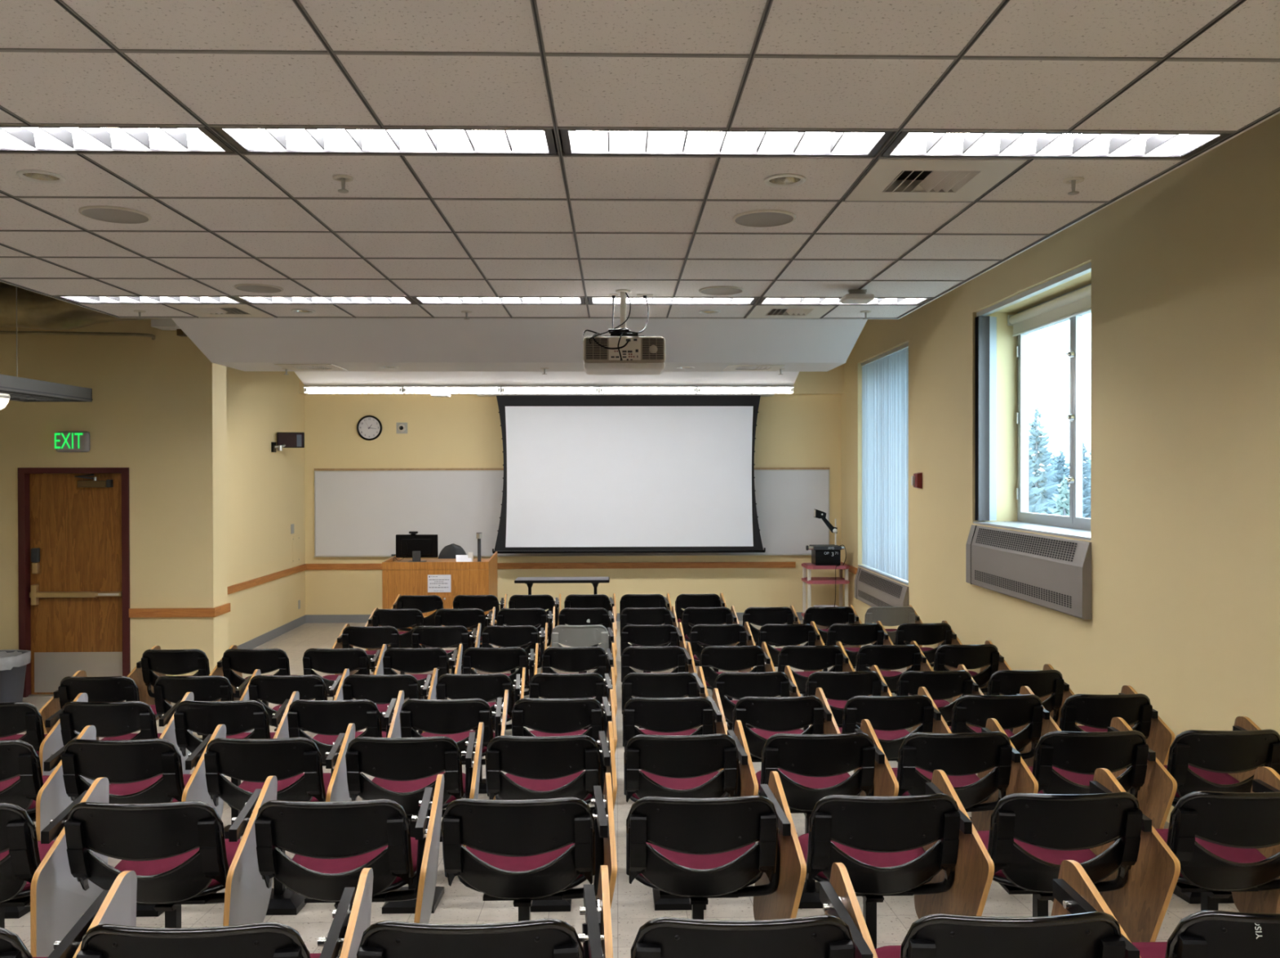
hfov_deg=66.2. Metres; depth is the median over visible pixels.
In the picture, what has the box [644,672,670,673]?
seat cushion
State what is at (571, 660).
chair
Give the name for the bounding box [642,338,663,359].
grille
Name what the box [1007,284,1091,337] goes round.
roller shade
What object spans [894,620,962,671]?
chair
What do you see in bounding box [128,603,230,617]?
trim
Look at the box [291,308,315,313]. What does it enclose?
recessed light
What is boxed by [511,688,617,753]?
chair
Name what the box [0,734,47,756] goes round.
seat cushion
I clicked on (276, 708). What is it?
seat cushion
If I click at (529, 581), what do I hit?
folding table
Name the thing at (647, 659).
chair
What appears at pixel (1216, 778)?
seat cushion
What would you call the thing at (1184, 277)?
wall
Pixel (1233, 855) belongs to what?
seat cushion
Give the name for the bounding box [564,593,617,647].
chair
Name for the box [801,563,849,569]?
shelf
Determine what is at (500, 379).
light fixture
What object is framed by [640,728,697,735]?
seat cushion
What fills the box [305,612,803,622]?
baseboard
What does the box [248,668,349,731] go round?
chair
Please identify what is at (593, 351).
grille
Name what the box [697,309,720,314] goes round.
recessed light
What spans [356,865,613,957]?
chair
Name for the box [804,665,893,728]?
chair
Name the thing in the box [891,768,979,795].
seat cushion
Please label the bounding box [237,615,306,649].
baseboard
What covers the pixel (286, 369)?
sprinkler
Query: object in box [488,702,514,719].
seat cushion
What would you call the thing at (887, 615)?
chair
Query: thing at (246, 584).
trim
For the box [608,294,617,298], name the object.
outlet
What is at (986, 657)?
chair
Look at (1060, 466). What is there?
conifer tree
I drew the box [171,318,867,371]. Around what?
ceiling
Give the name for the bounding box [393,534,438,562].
computer monitor
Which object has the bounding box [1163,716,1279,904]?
chair
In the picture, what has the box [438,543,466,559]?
desk chair
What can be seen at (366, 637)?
chair
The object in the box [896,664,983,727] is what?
chair
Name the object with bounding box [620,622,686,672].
chair
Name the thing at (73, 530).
door
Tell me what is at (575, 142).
recessed troffer
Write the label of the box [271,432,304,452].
loudspeaker
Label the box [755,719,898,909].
chair
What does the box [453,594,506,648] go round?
chair
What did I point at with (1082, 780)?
seat cushion
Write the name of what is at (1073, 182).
sprinkler
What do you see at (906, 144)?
recessed troffer
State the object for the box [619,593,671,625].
chair
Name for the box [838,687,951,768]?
chair
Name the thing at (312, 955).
seat cushion
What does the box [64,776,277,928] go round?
chair
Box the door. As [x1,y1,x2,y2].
[17,467,130,697]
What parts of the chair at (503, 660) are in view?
backrest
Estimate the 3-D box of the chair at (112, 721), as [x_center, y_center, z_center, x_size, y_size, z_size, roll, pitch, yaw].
[-2.825,1.606,5.471,0.581,0.839,0.551,0,0,1]
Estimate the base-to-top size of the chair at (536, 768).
0.839 m
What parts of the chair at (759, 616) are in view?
backrest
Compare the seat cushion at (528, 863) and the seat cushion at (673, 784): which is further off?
the seat cushion at (673, 784)
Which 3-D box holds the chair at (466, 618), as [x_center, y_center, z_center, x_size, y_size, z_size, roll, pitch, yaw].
[-1.717,1.666,9.784,0.581,0.810,0.551,0,0,1]
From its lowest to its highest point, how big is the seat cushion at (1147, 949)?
0.055 m
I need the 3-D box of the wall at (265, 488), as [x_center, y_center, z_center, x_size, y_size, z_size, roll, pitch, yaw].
[-4.860,-0.088,11.834,0.300,4.900,4.210,0,0,-1]
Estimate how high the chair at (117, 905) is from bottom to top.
0.839 m
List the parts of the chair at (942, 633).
backrest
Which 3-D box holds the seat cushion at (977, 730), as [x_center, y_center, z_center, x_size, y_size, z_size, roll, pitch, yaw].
[1.963,1.500,5.674,0.456,0.055,0.340,0,0,-1]
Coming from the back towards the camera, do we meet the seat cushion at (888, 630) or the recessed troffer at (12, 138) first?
the seat cushion at (888, 630)
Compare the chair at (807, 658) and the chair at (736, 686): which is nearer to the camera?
the chair at (736, 686)
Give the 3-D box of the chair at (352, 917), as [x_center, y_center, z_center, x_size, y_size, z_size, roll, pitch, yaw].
[-0.938,1.376,2.338,0.581,0.839,0.551,0,0,1]
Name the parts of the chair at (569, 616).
backrest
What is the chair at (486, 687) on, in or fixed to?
on the floor
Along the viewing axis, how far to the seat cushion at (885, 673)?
7.93 m
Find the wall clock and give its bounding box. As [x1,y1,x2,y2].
[356,415,382,440]
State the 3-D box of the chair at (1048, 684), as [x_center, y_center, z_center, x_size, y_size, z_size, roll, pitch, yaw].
[2.589,1.670,6.665,0.581,0.839,0.551,0,0,1]
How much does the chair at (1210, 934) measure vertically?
0.839 m
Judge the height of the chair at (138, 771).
0.839 m
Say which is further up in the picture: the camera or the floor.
the camera
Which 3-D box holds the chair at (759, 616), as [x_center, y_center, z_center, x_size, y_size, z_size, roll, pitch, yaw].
[1.305,1.659,9.855,0.581,0.810,0.551,0,0,1]
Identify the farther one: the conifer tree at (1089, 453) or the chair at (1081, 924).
the conifer tree at (1089, 453)
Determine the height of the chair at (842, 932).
0.839 m
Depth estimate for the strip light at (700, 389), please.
11.15 m
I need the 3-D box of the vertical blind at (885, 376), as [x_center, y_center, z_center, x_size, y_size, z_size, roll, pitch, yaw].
[3.009,-0.195,11.993,0.060,2.681,2.319,0,0,-1]
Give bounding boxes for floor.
[4,620,1239,957]
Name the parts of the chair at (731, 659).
pedestal post, backrest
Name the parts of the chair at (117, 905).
backrest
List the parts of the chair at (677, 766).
backrest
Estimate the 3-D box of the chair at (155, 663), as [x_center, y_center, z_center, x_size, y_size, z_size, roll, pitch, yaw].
[-3.569,1.686,7.615,0.581,0.810,0.550,0,0,-4]
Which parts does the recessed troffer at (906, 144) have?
louver blade, louver blade, louver blade, louver blade, louver blade, louver blade, louver blade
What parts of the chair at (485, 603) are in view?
backrest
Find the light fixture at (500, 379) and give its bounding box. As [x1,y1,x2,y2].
[293,371,799,389]
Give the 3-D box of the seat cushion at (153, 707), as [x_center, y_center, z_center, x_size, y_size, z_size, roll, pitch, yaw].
[-3.501,1.588,6.611,0.456,0.055,0.340,0,0,-1]
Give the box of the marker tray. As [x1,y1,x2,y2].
[313,554,811,557]
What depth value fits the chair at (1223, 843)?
3.27 m
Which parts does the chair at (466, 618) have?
backrest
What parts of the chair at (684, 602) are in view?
backrest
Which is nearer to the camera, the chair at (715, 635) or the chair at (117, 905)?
the chair at (117, 905)
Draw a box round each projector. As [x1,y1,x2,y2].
[582,289,666,374]
[805,509,846,629]
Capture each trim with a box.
[0,111,1279,319]
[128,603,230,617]
[227,564,306,595]
[306,561,795,569]
[840,561,857,574]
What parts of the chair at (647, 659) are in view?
backrest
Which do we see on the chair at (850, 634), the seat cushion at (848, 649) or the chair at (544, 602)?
the seat cushion at (848, 649)
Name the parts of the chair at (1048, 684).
backrest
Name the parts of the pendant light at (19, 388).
lamp shade, bowl light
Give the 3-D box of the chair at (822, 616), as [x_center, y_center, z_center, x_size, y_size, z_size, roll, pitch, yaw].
[1.909,1.658,9.870,0.581,0.810,0.551,0,0,1]
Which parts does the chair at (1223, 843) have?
pedestal post, seat plate, backrest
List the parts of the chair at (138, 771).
backrest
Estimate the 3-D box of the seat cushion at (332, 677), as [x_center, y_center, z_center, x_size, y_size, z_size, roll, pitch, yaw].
[-2.318,1.602,7.735,0.456,0.055,0.340,0,0,-1]
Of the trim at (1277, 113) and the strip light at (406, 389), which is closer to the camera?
the trim at (1277, 113)
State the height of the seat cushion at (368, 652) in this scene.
0.055 m
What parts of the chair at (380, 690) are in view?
backrest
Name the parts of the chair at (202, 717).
backrest, pedestal post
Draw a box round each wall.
[0,281,227,675]
[226,366,305,649]
[299,364,844,614]
[840,113,1279,822]
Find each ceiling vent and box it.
[165,304,274,317]
[274,364,346,370]
[723,364,785,371]
[746,305,835,318]
[844,158,1027,201]
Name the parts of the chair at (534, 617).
backrest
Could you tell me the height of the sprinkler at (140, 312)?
0.058 m
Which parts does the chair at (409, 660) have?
backrest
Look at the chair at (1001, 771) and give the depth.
4.30 m
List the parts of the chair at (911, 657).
backrest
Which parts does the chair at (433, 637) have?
backrest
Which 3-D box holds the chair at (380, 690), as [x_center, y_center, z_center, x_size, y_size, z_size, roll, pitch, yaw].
[-1.641,1.679,6.565,0.581,0.839,0.551,0,0,1]
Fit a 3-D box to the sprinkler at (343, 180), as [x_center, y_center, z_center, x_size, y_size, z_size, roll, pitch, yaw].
[-1.223,-1.214,4.046,0.084,0.058,0.084,0,0,-1]
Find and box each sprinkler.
[133,310,146,319]
[281,368,290,374]
[332,174,353,193]
[461,311,471,319]
[540,368,549,374]
[860,311,871,319]
[1062,177,1084,195]
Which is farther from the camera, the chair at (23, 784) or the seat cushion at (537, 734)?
the seat cushion at (537, 734)
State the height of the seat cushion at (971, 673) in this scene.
0.055 m
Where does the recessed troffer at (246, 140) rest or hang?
attached to the ceiling at (37, 87)
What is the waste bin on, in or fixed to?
on the floor
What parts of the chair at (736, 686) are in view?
seat plate, backrest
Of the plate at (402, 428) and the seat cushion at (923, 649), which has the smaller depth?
the seat cushion at (923, 649)
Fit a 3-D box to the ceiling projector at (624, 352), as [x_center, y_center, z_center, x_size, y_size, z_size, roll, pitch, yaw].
[-0.105,-0.984,6.489,0.534,0.552,0.496,0,0,-1]
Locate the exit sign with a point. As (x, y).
(65, 441)
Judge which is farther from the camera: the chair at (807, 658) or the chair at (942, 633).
the chair at (942, 633)
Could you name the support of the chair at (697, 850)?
on the floor
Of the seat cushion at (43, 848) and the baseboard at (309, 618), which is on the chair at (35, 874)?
the seat cushion at (43, 848)
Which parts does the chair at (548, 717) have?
backrest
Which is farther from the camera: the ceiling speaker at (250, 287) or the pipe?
the pipe
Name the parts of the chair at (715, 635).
backrest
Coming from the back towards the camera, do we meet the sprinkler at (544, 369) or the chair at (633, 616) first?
the chair at (633, 616)
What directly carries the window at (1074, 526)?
in the wall at (1184, 277)
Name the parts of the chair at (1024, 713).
backrest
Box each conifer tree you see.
[1028,406,1059,514]
[1028,432,1051,514]
[1039,448,1088,517]
[1039,453,1060,495]
[1047,474,1069,516]
[1082,439,1090,518]
[1084,450,1090,481]
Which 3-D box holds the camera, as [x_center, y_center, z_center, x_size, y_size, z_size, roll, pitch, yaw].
[-2.007,0.857,12.263,0.118,0.372,0.118,0,0,-1]
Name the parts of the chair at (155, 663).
backrest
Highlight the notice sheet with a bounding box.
[427,574,451,592]
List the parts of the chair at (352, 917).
backrest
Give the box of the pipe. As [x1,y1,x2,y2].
[0,331,155,340]
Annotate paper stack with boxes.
[455,552,473,562]
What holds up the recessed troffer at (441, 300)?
attached to the ceiling at (37, 87)
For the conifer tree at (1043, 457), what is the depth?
38.12 m
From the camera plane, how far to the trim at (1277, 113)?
7.31 m
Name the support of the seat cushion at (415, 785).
on the chair at (402, 769)
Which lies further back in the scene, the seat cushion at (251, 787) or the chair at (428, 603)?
the chair at (428, 603)
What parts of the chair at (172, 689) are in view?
backrest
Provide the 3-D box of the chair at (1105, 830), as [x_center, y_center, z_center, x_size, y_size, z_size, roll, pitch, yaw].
[1.455,1.446,3.440,0.581,0.839,0.551,0,0,1]
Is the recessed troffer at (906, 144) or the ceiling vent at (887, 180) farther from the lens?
the ceiling vent at (887, 180)
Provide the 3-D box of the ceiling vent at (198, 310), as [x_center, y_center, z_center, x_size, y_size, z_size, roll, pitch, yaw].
[-3.133,-1.288,7.359,0.580,0.064,0.580,0,0,-1]
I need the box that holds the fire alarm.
[911,472,922,488]
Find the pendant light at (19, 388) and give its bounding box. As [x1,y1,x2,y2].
[0,286,93,409]
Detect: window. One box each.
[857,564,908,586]
[973,283,1091,540]
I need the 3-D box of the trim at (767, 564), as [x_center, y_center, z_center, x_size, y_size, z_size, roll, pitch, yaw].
[-1.252,1.239,14.023,6.970,0.085,0.022,0,0,-1]
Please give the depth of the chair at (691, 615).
9.63 m
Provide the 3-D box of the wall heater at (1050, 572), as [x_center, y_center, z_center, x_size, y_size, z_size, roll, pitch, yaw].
[3.004,0.684,7.777,0.067,0.525,2.227,0,0,-1]
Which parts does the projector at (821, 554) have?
arm, power cord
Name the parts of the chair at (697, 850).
pedestal post, seat plate, backrest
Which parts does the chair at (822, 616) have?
backrest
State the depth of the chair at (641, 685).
6.39 m
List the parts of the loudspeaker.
swivel arm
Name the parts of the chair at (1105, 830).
seat plate, pedestal post, backrest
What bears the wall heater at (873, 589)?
attached to the wall at (1184, 277)
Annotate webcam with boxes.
[408,531,417,534]
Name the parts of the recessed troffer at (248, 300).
louver blade, louver blade, louver blade, louver blade, louver blade, louver blade, louver blade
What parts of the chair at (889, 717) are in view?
backrest, seat plate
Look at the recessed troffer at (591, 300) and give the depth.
7.10 m
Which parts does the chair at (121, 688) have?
backrest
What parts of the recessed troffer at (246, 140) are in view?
louver blade, louver blade, louver blade, louver blade, louver blade, louver blade, louver blade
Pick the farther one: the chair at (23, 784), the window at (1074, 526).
the window at (1074, 526)
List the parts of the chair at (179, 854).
backrest, pedestal post, seat plate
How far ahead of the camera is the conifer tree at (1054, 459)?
70.67 m
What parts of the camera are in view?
post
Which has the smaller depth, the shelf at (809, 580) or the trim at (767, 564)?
the shelf at (809, 580)
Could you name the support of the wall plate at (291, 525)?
attached to the wall at (265, 488)
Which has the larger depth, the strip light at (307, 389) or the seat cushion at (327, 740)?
the strip light at (307, 389)
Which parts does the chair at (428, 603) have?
backrest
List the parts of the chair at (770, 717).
seat plate, backrest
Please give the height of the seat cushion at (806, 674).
0.055 m
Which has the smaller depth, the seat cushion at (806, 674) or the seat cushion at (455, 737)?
the seat cushion at (455, 737)
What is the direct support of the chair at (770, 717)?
on the floor
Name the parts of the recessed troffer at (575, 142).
louver blade, louver blade, louver blade, louver blade, louver blade, louver blade, louver blade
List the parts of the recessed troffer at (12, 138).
louver blade, louver blade, louver blade, louver blade, louver blade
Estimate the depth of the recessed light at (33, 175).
4.05 m
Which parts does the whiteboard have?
cork map rail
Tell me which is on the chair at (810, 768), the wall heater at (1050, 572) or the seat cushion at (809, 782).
the seat cushion at (809, 782)
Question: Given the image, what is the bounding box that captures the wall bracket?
[151,318,186,336]
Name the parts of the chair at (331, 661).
backrest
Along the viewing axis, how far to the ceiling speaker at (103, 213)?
4.59 m
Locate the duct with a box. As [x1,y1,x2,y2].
[0,281,160,330]
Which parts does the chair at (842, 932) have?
backrest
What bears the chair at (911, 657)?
on the floor
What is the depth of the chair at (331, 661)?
7.44 m
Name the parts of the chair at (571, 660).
backrest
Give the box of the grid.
[0,0,1279,319]
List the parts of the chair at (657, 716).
backrest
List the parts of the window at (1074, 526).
sill, sash, frame, sash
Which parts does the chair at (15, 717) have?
backrest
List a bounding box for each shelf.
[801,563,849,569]
[801,577,849,584]
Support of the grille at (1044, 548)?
attached to the wall heater at (1050, 572)
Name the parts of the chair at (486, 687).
backrest, pedestal post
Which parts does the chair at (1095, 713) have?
backrest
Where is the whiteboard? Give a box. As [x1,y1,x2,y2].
[313,467,829,557]
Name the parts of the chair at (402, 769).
backrest, pedestal post, seat plate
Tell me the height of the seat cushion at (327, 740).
0.055 m
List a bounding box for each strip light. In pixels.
[302,386,404,393]
[402,386,502,393]
[501,386,599,393]
[600,386,697,393]
[696,386,794,393]
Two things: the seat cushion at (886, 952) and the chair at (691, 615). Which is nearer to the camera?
the seat cushion at (886, 952)
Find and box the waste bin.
[0,649,31,702]
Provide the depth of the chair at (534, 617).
9.59 m
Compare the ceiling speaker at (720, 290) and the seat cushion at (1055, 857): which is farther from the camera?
the ceiling speaker at (720, 290)
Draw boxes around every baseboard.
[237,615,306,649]
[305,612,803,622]
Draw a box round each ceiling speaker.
[78,205,151,223]
[234,283,283,293]
[698,285,743,295]
[732,209,795,227]
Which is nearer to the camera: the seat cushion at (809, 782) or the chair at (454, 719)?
the seat cushion at (809, 782)
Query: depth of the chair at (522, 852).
3.21 m
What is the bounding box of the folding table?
[514,577,609,595]
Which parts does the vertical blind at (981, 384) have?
head rail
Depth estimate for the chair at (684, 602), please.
10.69 m
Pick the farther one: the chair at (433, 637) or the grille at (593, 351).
the chair at (433, 637)
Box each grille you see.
[586,338,607,359]
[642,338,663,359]
[857,590,891,606]
[858,570,902,598]
[974,570,1071,608]
[975,528,1077,561]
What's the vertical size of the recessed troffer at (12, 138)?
0.099 m
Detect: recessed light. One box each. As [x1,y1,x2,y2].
[16,169,65,184]
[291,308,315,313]
[378,365,398,368]
[675,366,694,368]
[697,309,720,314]
[764,173,805,187]
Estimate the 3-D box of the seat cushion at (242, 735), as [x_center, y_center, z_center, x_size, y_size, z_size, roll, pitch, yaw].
[-2.267,1.510,5.574,0.456,0.055,0.340,0,0,-1]
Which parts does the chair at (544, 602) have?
backrest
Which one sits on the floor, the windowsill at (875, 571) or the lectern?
the lectern
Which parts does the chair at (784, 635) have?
backrest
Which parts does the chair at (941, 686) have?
backrest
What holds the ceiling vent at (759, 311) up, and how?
in the ceiling at (37, 87)
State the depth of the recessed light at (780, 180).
4.14 m
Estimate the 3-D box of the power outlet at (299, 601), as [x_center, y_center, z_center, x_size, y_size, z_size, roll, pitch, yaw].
[-4.745,1.748,13.675,0.007,0.120,0.070,0,0,-1]
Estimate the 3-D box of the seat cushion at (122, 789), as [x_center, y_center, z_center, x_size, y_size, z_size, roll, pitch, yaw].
[-2.243,1.434,4.509,0.456,0.055,0.340,0,0,-1]
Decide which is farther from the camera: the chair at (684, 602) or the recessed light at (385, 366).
the chair at (684, 602)
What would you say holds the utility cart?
on the floor
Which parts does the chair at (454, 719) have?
backrest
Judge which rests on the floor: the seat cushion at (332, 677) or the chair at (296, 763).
the chair at (296, 763)
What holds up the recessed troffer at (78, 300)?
attached to the ceiling at (37, 87)
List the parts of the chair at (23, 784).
backrest, seat plate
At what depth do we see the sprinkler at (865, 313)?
7.46 m
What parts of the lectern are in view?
panel, cabinet door, cabinet door, panel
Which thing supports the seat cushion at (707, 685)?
on the chair at (731, 659)
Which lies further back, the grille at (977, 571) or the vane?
the vane
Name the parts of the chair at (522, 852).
backrest, seat plate, pedestal post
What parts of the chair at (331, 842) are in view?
backrest, seat plate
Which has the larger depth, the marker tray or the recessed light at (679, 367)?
the marker tray
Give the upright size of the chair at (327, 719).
0.839 m
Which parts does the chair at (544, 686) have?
backrest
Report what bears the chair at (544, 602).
on the floor
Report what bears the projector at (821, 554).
on the utility cart
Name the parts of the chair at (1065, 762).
backrest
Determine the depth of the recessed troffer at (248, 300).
7.04 m
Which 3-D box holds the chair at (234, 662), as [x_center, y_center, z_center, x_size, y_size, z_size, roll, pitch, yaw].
[-2.965,1.684,7.630,0.581,0.810,0.550,0,0,-4]
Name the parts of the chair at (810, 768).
seat plate, pedestal post, backrest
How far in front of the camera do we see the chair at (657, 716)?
5.33 m
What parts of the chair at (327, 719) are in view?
backrest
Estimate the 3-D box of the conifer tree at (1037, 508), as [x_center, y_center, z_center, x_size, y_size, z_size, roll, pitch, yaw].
[10.603,3.218,27.328,3.391,9.396,3.051,0,1,-37]
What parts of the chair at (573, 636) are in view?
backrest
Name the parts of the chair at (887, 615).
backrest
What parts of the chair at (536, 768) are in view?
backrest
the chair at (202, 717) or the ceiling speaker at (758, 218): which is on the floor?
the chair at (202, 717)
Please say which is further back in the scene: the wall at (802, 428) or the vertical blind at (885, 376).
the wall at (802, 428)
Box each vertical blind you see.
[861,342,908,581]
[974,262,1091,520]
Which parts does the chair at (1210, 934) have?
backrest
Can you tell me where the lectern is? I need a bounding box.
[382,551,497,647]
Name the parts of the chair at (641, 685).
backrest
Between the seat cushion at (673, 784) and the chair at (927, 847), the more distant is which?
the seat cushion at (673, 784)
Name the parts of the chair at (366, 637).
backrest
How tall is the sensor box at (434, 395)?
0.034 m
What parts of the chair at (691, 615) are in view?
backrest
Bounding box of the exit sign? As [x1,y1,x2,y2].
[54,431,89,452]
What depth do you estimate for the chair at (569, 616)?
9.60 m
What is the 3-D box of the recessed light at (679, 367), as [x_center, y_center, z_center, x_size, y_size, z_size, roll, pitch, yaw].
[0.412,-1.067,8.955,0.172,0.110,0.172,0,0,-1]
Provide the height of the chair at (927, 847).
0.839 m
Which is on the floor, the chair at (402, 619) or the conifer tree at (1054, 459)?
the chair at (402, 619)
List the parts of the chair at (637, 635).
backrest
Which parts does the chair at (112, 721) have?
backrest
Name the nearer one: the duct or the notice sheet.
the duct
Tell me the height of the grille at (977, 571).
0.083 m
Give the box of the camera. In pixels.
[475,533,482,561]
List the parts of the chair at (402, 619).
backrest, seat plate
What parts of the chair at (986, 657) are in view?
backrest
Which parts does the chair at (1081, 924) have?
backrest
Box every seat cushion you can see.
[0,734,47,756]
[0,775,49,808]
[0,840,54,891]
[101,733,162,740]
[109,774,191,802]
[114,839,239,888]
[149,705,156,715]
[226,732,275,738]
[238,773,330,802]
[272,705,281,711]
[292,837,417,884]
[310,953,320,957]
[312,731,386,745]
[322,674,371,680]
[364,650,377,654]
[372,772,465,804]
[376,703,389,712]
[409,674,431,679]
[421,730,494,753]
[466,843,582,880]
[487,673,525,686]
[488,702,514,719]
[505,770,592,800]
[529,729,586,737]
[631,770,724,799]
[639,842,755,878]
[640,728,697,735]
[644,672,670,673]
[705,671,747,686]
[724,700,738,719]
[750,728,804,738]
[755,768,850,790]
[795,671,814,677]
[798,833,924,879]
[826,700,847,708]
[838,727,909,740]
[844,648,860,651]
[854,671,902,676]
[875,946,900,957]
[884,629,897,631]
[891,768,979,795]
[920,647,933,651]
[933,699,950,707]
[948,726,1014,737]
[968,671,977,675]
[976,831,1096,878]
[1027,766,1093,794]
[1057,725,1107,732]
[1131,942,1167,957]
[1155,829,1266,877]
[1163,765,1239,797]
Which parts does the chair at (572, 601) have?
backrest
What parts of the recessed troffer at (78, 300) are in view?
louver blade, louver blade, louver blade, louver blade, louver blade, louver blade, louver blade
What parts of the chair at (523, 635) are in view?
backrest, pedestal post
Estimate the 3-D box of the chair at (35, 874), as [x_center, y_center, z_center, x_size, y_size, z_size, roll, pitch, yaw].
[-2.171,1.453,3.355,0.581,0.839,0.551,0,0,1]
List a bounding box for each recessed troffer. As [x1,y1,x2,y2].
[0,125,234,152]
[55,296,244,303]
[213,127,556,155]
[235,297,415,303]
[412,297,585,304]
[560,128,893,156]
[588,297,758,304]
[757,297,930,305]
[881,131,1229,158]
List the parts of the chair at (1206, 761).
seat plate, backrest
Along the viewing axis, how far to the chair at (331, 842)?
3.19 m
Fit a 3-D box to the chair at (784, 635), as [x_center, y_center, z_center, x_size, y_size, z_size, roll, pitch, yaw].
[1.330,1.667,8.791,0.581,0.810,0.551,0,0,1]
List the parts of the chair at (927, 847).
pedestal post, backrest, seat plate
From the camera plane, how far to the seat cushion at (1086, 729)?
5.79 m
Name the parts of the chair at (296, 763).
backrest, pedestal post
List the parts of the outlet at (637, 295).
plate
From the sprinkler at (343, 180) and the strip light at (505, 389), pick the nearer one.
the sprinkler at (343, 180)
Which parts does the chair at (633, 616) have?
backrest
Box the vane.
[989,316,996,520]
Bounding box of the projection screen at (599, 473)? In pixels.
[475,392,773,553]
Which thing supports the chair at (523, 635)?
on the floor
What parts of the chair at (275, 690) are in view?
backrest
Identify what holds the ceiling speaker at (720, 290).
attached to the ceiling at (37, 87)
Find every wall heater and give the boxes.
[854,567,908,606]
[965,524,1091,619]
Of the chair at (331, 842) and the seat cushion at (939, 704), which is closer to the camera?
the chair at (331, 842)
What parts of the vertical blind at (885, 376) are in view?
head rail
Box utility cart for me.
[801,563,849,623]
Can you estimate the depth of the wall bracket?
9.14 m
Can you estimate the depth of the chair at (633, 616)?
9.61 m
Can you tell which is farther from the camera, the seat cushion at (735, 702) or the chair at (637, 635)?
the chair at (637, 635)
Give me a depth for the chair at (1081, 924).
2.16 m
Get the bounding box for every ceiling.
[0,0,1279,317]
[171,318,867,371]
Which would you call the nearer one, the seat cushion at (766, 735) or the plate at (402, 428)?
the seat cushion at (766, 735)
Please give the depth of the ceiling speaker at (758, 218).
4.68 m
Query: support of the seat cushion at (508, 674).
on the chair at (503, 660)
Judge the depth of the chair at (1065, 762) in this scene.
4.31 m
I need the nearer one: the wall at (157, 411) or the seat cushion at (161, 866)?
the seat cushion at (161, 866)
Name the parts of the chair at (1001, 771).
backrest, seat plate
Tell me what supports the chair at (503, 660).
on the floor
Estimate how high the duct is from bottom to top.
1.148 m
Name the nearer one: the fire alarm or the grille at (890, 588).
the fire alarm
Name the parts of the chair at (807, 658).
backrest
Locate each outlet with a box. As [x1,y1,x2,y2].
[297,600,300,609]
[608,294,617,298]
[636,294,653,298]
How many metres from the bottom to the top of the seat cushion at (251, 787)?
0.055 m
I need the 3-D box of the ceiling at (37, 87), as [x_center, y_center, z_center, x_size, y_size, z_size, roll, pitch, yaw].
[-0.889,-1.312,2.686,6.096,0.156,10.058,0,0,-1]
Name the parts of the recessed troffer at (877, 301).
louver blade, louver blade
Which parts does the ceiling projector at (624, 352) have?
connector panel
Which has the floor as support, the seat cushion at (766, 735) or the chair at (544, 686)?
the chair at (544, 686)
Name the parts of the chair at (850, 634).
backrest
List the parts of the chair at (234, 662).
backrest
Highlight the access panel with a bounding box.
[292,535,299,564]
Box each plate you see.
[290,524,293,533]
[395,422,407,433]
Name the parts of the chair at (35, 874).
pedestal post, seat plate, backrest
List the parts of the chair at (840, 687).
backrest, seat plate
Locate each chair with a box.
[0,693,88,827]
[0,725,96,919]
[0,777,109,957]
[0,871,137,957]
[39,671,158,785]
[59,692,194,774]
[61,724,226,917]
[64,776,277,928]
[75,868,373,957]
[127,645,209,740]
[153,669,261,741]
[173,691,299,839]
[204,723,355,915]
[208,644,297,706]
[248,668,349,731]
[254,774,444,924]
[287,690,404,766]
[302,644,386,697]
[331,624,400,675]
[342,668,437,733]
[345,722,484,914]
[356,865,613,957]
[364,608,424,674]
[382,644,462,734]
[391,594,443,648]
[400,689,508,842]
[411,623,480,698]
[434,607,495,674]
[435,667,525,794]
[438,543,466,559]
[441,773,617,921]
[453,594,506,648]
[462,643,538,736]
[481,622,547,704]
[484,721,617,912]
[496,606,555,688]
[508,593,560,664]
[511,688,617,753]
[528,666,617,729]
[542,643,617,684]
[551,622,617,673]
[558,606,617,673]
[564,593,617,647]
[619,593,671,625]
[620,606,678,672]
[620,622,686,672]
[621,642,697,697]
[622,666,708,729]
[622,688,728,772]
[623,720,758,911]
[626,771,806,920]
[631,862,877,957]
[675,592,727,666]
[681,605,739,648]
[689,622,755,672]
[699,642,775,730]
[713,666,800,728]
[732,688,840,835]
[742,605,800,647]
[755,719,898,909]
[758,621,824,671]
[777,641,854,731]
[798,769,994,949]
[803,605,862,671]
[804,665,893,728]
[826,621,893,671]
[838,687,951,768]
[854,640,933,696]
[864,604,923,647]
[875,860,1141,957]
[891,718,1038,831]
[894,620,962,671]
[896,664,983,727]
[933,640,1011,695]
[948,686,1061,821]
[976,768,1180,942]
[986,664,1076,732]
[1027,717,1177,902]
[1057,685,1175,765]
[1131,894,1279,957]
[1155,767,1279,913]
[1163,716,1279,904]
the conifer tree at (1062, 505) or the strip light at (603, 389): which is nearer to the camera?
the strip light at (603, 389)
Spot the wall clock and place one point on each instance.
(369, 428)
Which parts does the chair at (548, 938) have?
backrest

